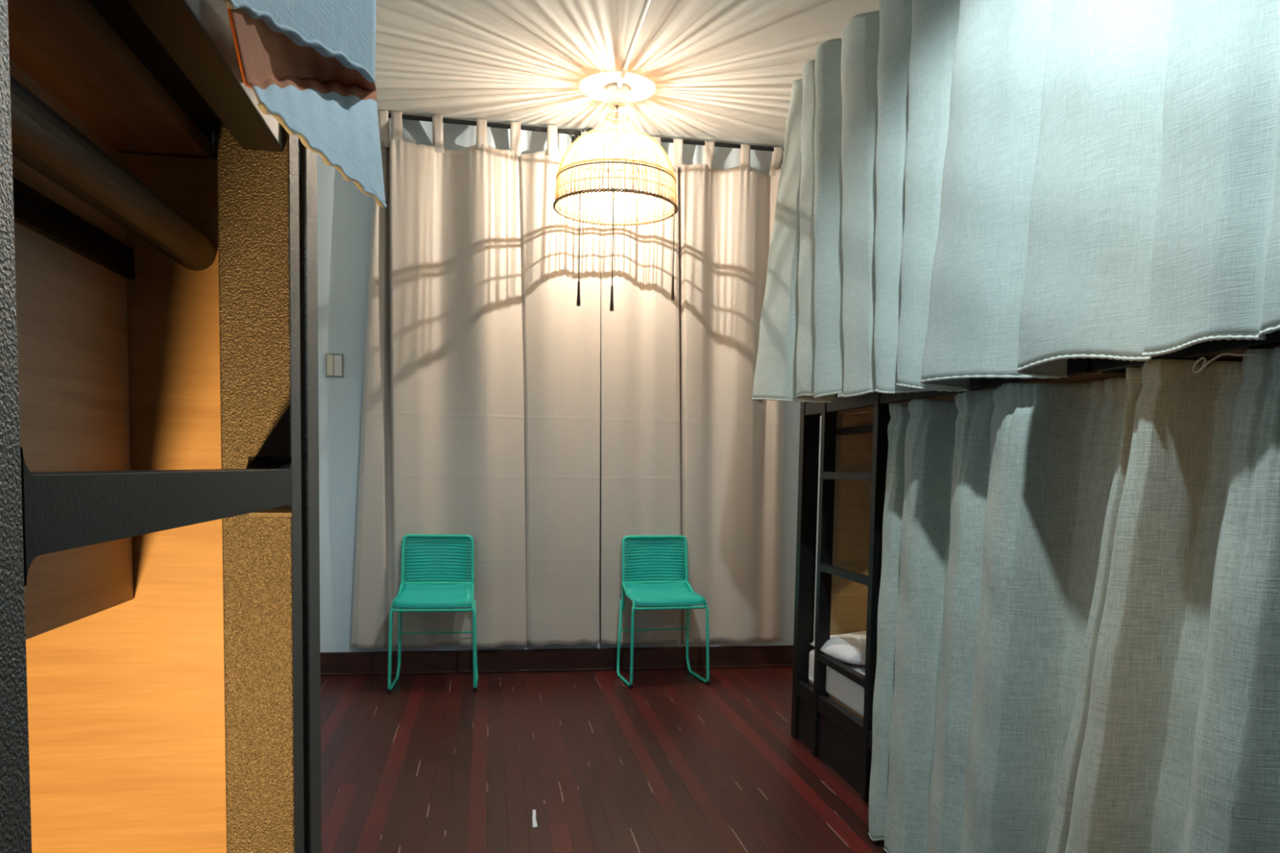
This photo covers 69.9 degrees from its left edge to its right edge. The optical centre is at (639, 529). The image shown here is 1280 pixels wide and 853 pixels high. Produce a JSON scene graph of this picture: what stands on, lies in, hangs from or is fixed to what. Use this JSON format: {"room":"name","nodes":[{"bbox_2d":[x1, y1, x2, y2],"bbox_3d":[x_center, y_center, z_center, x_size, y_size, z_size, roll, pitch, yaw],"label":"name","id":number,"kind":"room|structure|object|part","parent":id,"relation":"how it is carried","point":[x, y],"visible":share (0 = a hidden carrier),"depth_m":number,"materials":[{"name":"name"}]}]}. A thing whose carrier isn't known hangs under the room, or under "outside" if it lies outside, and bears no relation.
{"room":"dormitory","nodes":[
{"label":"dormitory","id":0,"kind":"room"},
{"bbox_2d":[316,118,843,652],"bbox_3d":[-0.278,-0.743,5.586,3.580,3.220,0.100,0,4,-9],"label":"wall","id":1,"kind":"structure","parent":0,"point":[344,213],"depth_m":5.32,"materials":[{"name":"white paint"}]},
{"bbox_2d":[325,353,343,377],"bbox_3d":[-1.758,-0.942,5.271,0.096,0.135,0.012,0,4,-9],"label":"light switch","id":2,"kind":"object","parent":1,"relation":"attached to","point":[334,362],"visible":1,"depth_m":5.27,"materials":[{"name":"grey plastic"}]},
{"bbox_2d":[388,113,591,142],"bbox_3d":[-0.918,-2.300,5.251,1.328,0.097,0.136,0,4,-9],"label":"curtain rod","id":3,"kind":"object","parent":1,"relation":"attached to","point":[576,133],"visible":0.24,"depth_m":5.22,"materials":[{"name":"black metal"}]},
{"bbox_2d":[351,110,526,648],"bbox_3d":[-1.155,-0.820,5.291,1.017,3.051,0.114,1,4,-7],"label":"curtain","id":4,"kind":"object","parent":3,"relation":"hanging from","point":[442,446],"visible":0.94,"depth_m":5.29,"materials":[{"name":"beige fabric"}]},
{"bbox_2d":[519,124,600,645],"bbox_3d":[-0.480,-0.813,5.394,0.526,3.040,0.110,1,4,-5],"label":"curtain","id":5,"kind":"object","parent":3,"relation":"hanging from","point":[562,339],"visible":0.94,"depth_m":5.40,"materials":[{"name":"beige fabric"}]},
{"bbox_2d":[320,664,792,675],"bbox_3d":[-0.293,0.860,5.619,3.580,0.016,0.016,0,4,-9],"label":"trim","id":6,"kind":"structure","parent":1,"relation":"attached to","point":[757,665],"depth_m":5.57,"materials":[{"name":"brown wood"}]},
{"bbox_2d":[320,644,814,673],"bbox_3d":[-0.295,0.800,5.632,3.580,0.135,0.018,0,4,-9],"label":"baseboard","id":7,"kind":"structure","parent":1,"relation":"attached to","point":[572,658],"depth_m":5.58,"materials":[{"name":"brown wood"}]},
{"bbox_2d":[591,128,784,164],"bbox_3d":[0.342,-2.279,5.460,1.343,0.091,0.136,0,4,-9],"label":"curtain rod","id":8,"kind":"object","parent":1,"relation":"attached to","point":[662,140],"visible":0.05,"depth_m":5.44,"materials":[{"name":"black metal"}]},
{"bbox_2d":[600,136,683,645],"bbox_3d":[0.018,-0.799,5.513,0.553,3.024,0.118,0,4,-9],"label":"curtain","id":9,"kind":"object","parent":8,"relation":"hanging from","point":[641,478],"visible":0.84,"depth_m":5.48,"materials":[{"name":"beige fabric"}]},
{"bbox_3d":[0.348,-2.286,5.423,1.175,0.035,0.025,0,4,-9],"label":"rod","id":10,"kind":"part","parent":8,"relation":"part of","materials":[{"name":"metal"}]},
{"bbox_2d":[678,141,784,644],"bbox_3d":[0.566,-0.795,5.600,0.724,3.018,0.112,0,4,-9],"label":"curtain","id":11,"kind":"object","parent":8,"relation":"hanging from","point":[731,443],"visible":0.82,"depth_m":5.58,"materials":[{"name":"beige fabric"}]},
{"bbox_2d":[320,666,886,852],"bbox_3d":[0.280,1.164,2.132,3.780,0.100,7.345,0,4,-9],"label":"floor","id":12,"kind":"structure","parent":0,"point":[673,762],"depth_m":3.81,"materials":[{"name":"brown wood"}]},
{"bbox_2d":[0,0,321,852],"bbox_3d":[-0.624,0.393,-0.194,0.970,1.720,2.065,0,4,-9],"label":"bunk bed","id":13,"kind":"object","parent":12,"relation":"on","point":[160,688],"visible":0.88,"depth_m":0.74,"materials":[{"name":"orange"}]},
{"bbox_2d":[8,58,133,639],"bbox_3d":[-0.378,-0.099,0.407,0.014,0.370,0.738,0,4,-9],"label":"panel","id":14,"kind":"object","parent":13,"relation":"attached to","point":[74,263],"depth_m":0.67,"materials":[{"name":"brown wood"}]},
{"bbox_3d":[-0.366,-0.196,0.402,0.006,0.024,0.738,0,4,-9],"label":"shelf rail","id":15,"kind":"part","parent":13,"relation":"part of","materials":[{"name":"black wood"}]},
{"bbox_3d":[-0.221,-0.169,-0.168,0.033,0.033,1.953,0,4,-9],"label":"curtain rail","id":16,"kind":"part","parent":13,"relation":"part of","materials":[{"name":"brown wood"}]},
{"bbox_2d":[88,0,217,133],"bbox_3d":[-0.603,-0.333,-0.229,0.892,0.136,1.890,0,4,-9],"label":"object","id":17,"kind":"object","parent":13,"relation":"on","point":[119,15],"visible":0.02,"depth_m":0.62,"materials":[{"name":"black"}]},
{"bbox_3d":[-0.775,-0.340,0.750,0.814,0.050,0.036,0,4,-9],"label":"rail","id":18,"kind":"part","parent":13,"relation":"part of","materials":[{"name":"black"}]},
{"bbox_3d":[-0.154,-0.267,-0.164,0.032,0.055,1.953,0,4,-9],"label":"rail","id":19,"kind":"part","parent":13,"relation":"part of","materials":[{"name":"black"}]},
{"bbox_3d":[-0.347,0.326,0.867,0.078,1.720,0.056,0,4,-9],"label":"post","id":20,"kind":"part","parent":13,"relation":"part of","materials":[{"name":"grey"}]},
{"bbox_2d":[223,0,386,208],"bbox_3d":[-0.245,-0.399,0.745,0.056,0.274,0.436,1,4,-4],"label":"curtain","id":21,"kind":"object","parent":13,"relation":"hanging from","point":[309,65],"visible":1,"depth_m":0.69,"materials":[{"name":"blue fabric"}]},
{"bbox_2d":[386,533,478,693],"bbox_3d":[-1.155,0.462,5.172,0.482,0.841,0.392,0,4,-8],"label":"chair","id":22,"kind":"object","parent":12,"relation":"on","point":[428,584],"visible":1,"depth_m":5.30,"materials":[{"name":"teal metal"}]},
{"bbox_3d":[-1.375,0.640,5.142,0.037,0.480,0.367,0,4,-8],"label":"leg","id":23,"kind":"part","parent":22,"relation":"part of","materials":[{"name":"teal metal"}]},
{"bbox_3d":[-1.152,0.367,5.151,0.424,0.107,0.328,0,4,-8],"label":"seat","id":24,"kind":"part","parent":22,"relation":"part of","materials":[{"name":"teal plastic"}]},
{"bbox_3d":[-1.152,0.378,5.151,0.442,0.125,0.334,0,4,-8],"label":"seat frame","id":25,"kind":"part","parent":22,"relation":"part of","materials":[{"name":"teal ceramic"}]},
{"bbox_3d":[-1.173,0.252,5.309,0.419,0.443,0.062,0,4,-8],"label":"frame","id":26,"kind":"part","parent":22,"relation":"part of","materials":[{"name":"teal metal"}]},
{"bbox_3d":[-1.173,0.182,5.319,0.402,0.274,0.058,0,4,-8],"label":"backrest","id":27,"kind":"part","parent":22,"relation":"part of","materials":[{"name":"teal plastic"}]},
{"bbox_3d":[-0.939,0.643,5.202,0.037,0.480,0.367,0,4,-8],"label":"leg","id":28,"kind":"part","parent":22,"relation":"part of","materials":[{"name":"teal metal"}]},
{"bbox_2d":[532,809,537,827],"bbox_3d":[-0.374,1.025,3.248,0.016,0.003,0.163,0,4,-8],"label":"chip","id":29,"kind":"object","parent":12,"relation":"on","point":[534,820],"visible":1,"depth_m":3.23,"materials":[{"name":"white"}]},
{"bbox_2d":[616,535,709,688],"bbox_3d":[0.128,0.469,5.393,0.482,0.841,0.392,0,4,-15],"label":"chair","id":30,"kind":"object","parent":12,"relation":"on","point":[650,589],"visible":1,"depth_m":5.50,"materials":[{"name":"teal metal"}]},
{"bbox_3d":[-0.083,0.649,5.335,0.037,0.480,0.367,0,4,-15],"label":"leg","id":31,"kind":"part","parent":30,"relation":"part of","materials":[{"name":"teal metal"}]},
{"bbox_3d":[0.089,0.189,5.536,0.402,0.274,0.058,0,4,-15],"label":"backrest","id":32,"kind":"part","parent":30,"relation":"part of","materials":[{"name":"teal plastic"}]},
{"bbox_3d":[0.091,0.259,5.526,0.419,0.443,0.062,0,4,-15],"label":"frame","id":33,"kind":"part","parent":30,"relation":"part of","materials":[{"name":"teal metal"}]},
{"bbox_3d":[0.134,0.385,5.372,0.442,0.125,0.334,0,4,-15],"label":"seat frame","id":34,"kind":"part","parent":30,"relation":"part of","materials":[{"name":"teal metal"}]},
{"bbox_3d":[0.134,0.374,5.372,0.424,0.107,0.328,0,4,-15],"label":"seat","id":35,"kind":"part","parent":30,"relation":"part of","materials":[{"name":"teal plastic"}]},
{"bbox_3d":[0.341,0.648,5.452,0.037,0.480,0.367,0,4,-15],"label":"leg","id":36,"kind":"part","parent":30,"relation":"part of","materials":[{"name":"teal metal"}]},
{"bbox_2d":[791,357,1126,801],"bbox_3d":[1.370,0.189,3.332,0.970,1.720,2.050,0,4,-9],"label":"bunk bed","id":37,"kind":"object","parent":12,"relation":"on","point":[854,443],"visible":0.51,"depth_m":3.98,"materials":[{"name":"black"}]},
{"bbox_3d":[0.768,0.117,4.241,0.078,1.720,0.056,0,4,-9],"label":"post","id":38,"kind":"part","parent":37,"relation":"part of","materials":[{"name":"black"}]},
{"bbox_3d":[0.899,0.941,3.280,0.008,0.200,1.993,0,4,-9],"label":"kick panel","id":39,"kind":"part","parent":37,"relation":"part of","materials":[{"name":"black wood"}]},
{"bbox_3d":[0.905,0.807,3.271,0.032,0.070,1.993,0,4,-9],"label":"rail","id":40,"kind":"part","parent":37,"relation":"part of","materials":[{"name":"black wood"}]},
{"bbox_2d":[808,649,865,716],"bbox_3d":[1.360,0.694,3.364,0.883,0.152,1.885,0,4,-9],"label":"mattress","id":41,"kind":"object","parent":37,"relation":"on","point":[850,693],"visible":0.1,"depth_m":3.81,"materials":[{"name":"white fabric"}]},
{"bbox_2d":[809,631,866,665],"bbox_3d":[1.080,0.513,4.003,0.603,0.116,0.415,0,4,-9],"label":"pillow","id":42,"kind":"object","parent":41,"relation":"on","point":[851,647],"visible":0.35,"depth_m":3.87,"materials":[{"name":"white fabric"}]},
{"bbox_3d":[1.064,-0.377,3.242,0.033,0.033,1.938,0,4,-9],"label":"curtain rail","id":43,"kind":"part","parent":37,"relation":"part of","materials":[{"name":"black metal"}]},
{"bbox_3d":[0.927,-0.475,3.184,0.032,0.055,1.993,0,4,-9],"label":"rail","id":44,"kind":"part","parent":37,"relation":"part of","materials":[{"name":"black wood"}]},
{"bbox_2d":[867,377,1128,852],"bbox_3d":[0.954,0.332,2.700,0.317,1.477,1.272,0,4,-12],"label":"curtain","id":45,"kind":"object","parent":37,"relation":"hanging from","point":[996,502],"visible":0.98,"depth_m":2.46,"materials":[{"name":"grey fabric"}]},
{"bbox_3d":[1.543,-0.405,2.306,0.814,0.050,0.036,0,4,-9],"label":"rail","id":46,"kind":"part","parent":37,"relation":"part of","materials":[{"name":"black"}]},
{"bbox_2d":[1092,330,1279,371],"bbox_3d":[1.708,0.333,1.290,0.966,1.720,2.060,0,4,-9],"label":"bunk bed","id":47,"kind":"object","parent":12,"relation":"on","point":[1208,349],"visible":0.16,"depth_m":1.87,"materials":[{"name":"black wood"}]},
{"bbox_3d":[1.555,-0.400,2.231,0.814,0.050,0.036,0,4,-9],"label":"rail","id":48,"kind":"part","parent":47,"relation":"part of","materials":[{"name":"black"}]},
{"bbox_2d":[1045,346,1279,852],"bbox_3d":[1.150,0.411,1.525,0.279,1.474,1.375,0,4,-9],"label":"curtain","id":49,"kind":"object","parent":47,"relation":"hanging from","point":[1173,743],"visible":1,"depth_m":1.93,"materials":[{"name":"grey fabric"}]},
{"bbox_3d":[1.135,-0.326,1.785,0.023,0.033,0.152,1,4,-4],"label":"tie cord","id":50,"kind":"part","parent":49,"relation":"part of","materials":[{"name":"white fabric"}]},
{"bbox_2d":[374,0,879,147],"bbox_3d":[0.337,-2.148,1.908,3.780,0.100,7.345,0,4,-9],"label":"ceiling","id":51,"kind":"structure","parent":0,"point":[720,71],"depth_m":4.44,"materials":[{"name":"white paint"}]},
{"bbox_2d":[552,83,678,311],"bbox_3d":[-0.128,-1.701,4.817,0.659,1.200,0.657,0,4,-9],"label":"pendant lamp","id":52,"kind":"object","parent":51,"relation":"hanging from","point":[616,98],"visible":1,"depth_m":4.72,"materials":[{"name":"beige wicker"}]},
{"bbox_2d":[613,133,619,145],"bbox_3d":[-0.122,-2.042,4.794,0.026,0.056,0.026,0,4,-9],"label":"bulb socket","id":53,"kind":"object","parent":52,"relation":"attached to","point":[616,133],"depth_m":4.78,"materials":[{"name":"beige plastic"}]},
{"bbox_2d":[617,0,652,88],"bbox_3d":[0.170,-2.168,3.087,0.066,0.024,3.311,0,4,-10],"label":"conduit pipe","id":54,"kind":"object","parent":51,"relation":"attached to","point":[648,2],"visible":1,"depth_m":4.20,"materials":[{"name":"grey plastic"}]},
{"bbox_3d":[1.101,-1.916,2.109,0.012,0.363,4.060,0,4,-9],"label":"curtain rod","id":55,"kind":"object","parent":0,"visible":0},
{"bbox_2d":[751,0,1172,403],"bbox_3d":[0.893,-1.162,3.003,0.313,1.473,2.381,0,4,-12],"label":"curtain","id":56,"kind":"object","parent":55,"relation":"hanging from","point":[967,189],"visible":0.99,"depth_m":2.49,"materials":[{"name":"grey fabric"}]},
{"bbox_2d":[1141,0,1279,361],"bbox_3d":[1.163,-0.999,1.169,0.150,1.406,1.464,0,4,-7],"label":"curtain","id":57,"kind":"object","parent":55,"relation":"hanging from","point":[1215,267],"visible":0.99,"depth_m":1.66,"materials":[{"name":"grey fabric"}]}
]}

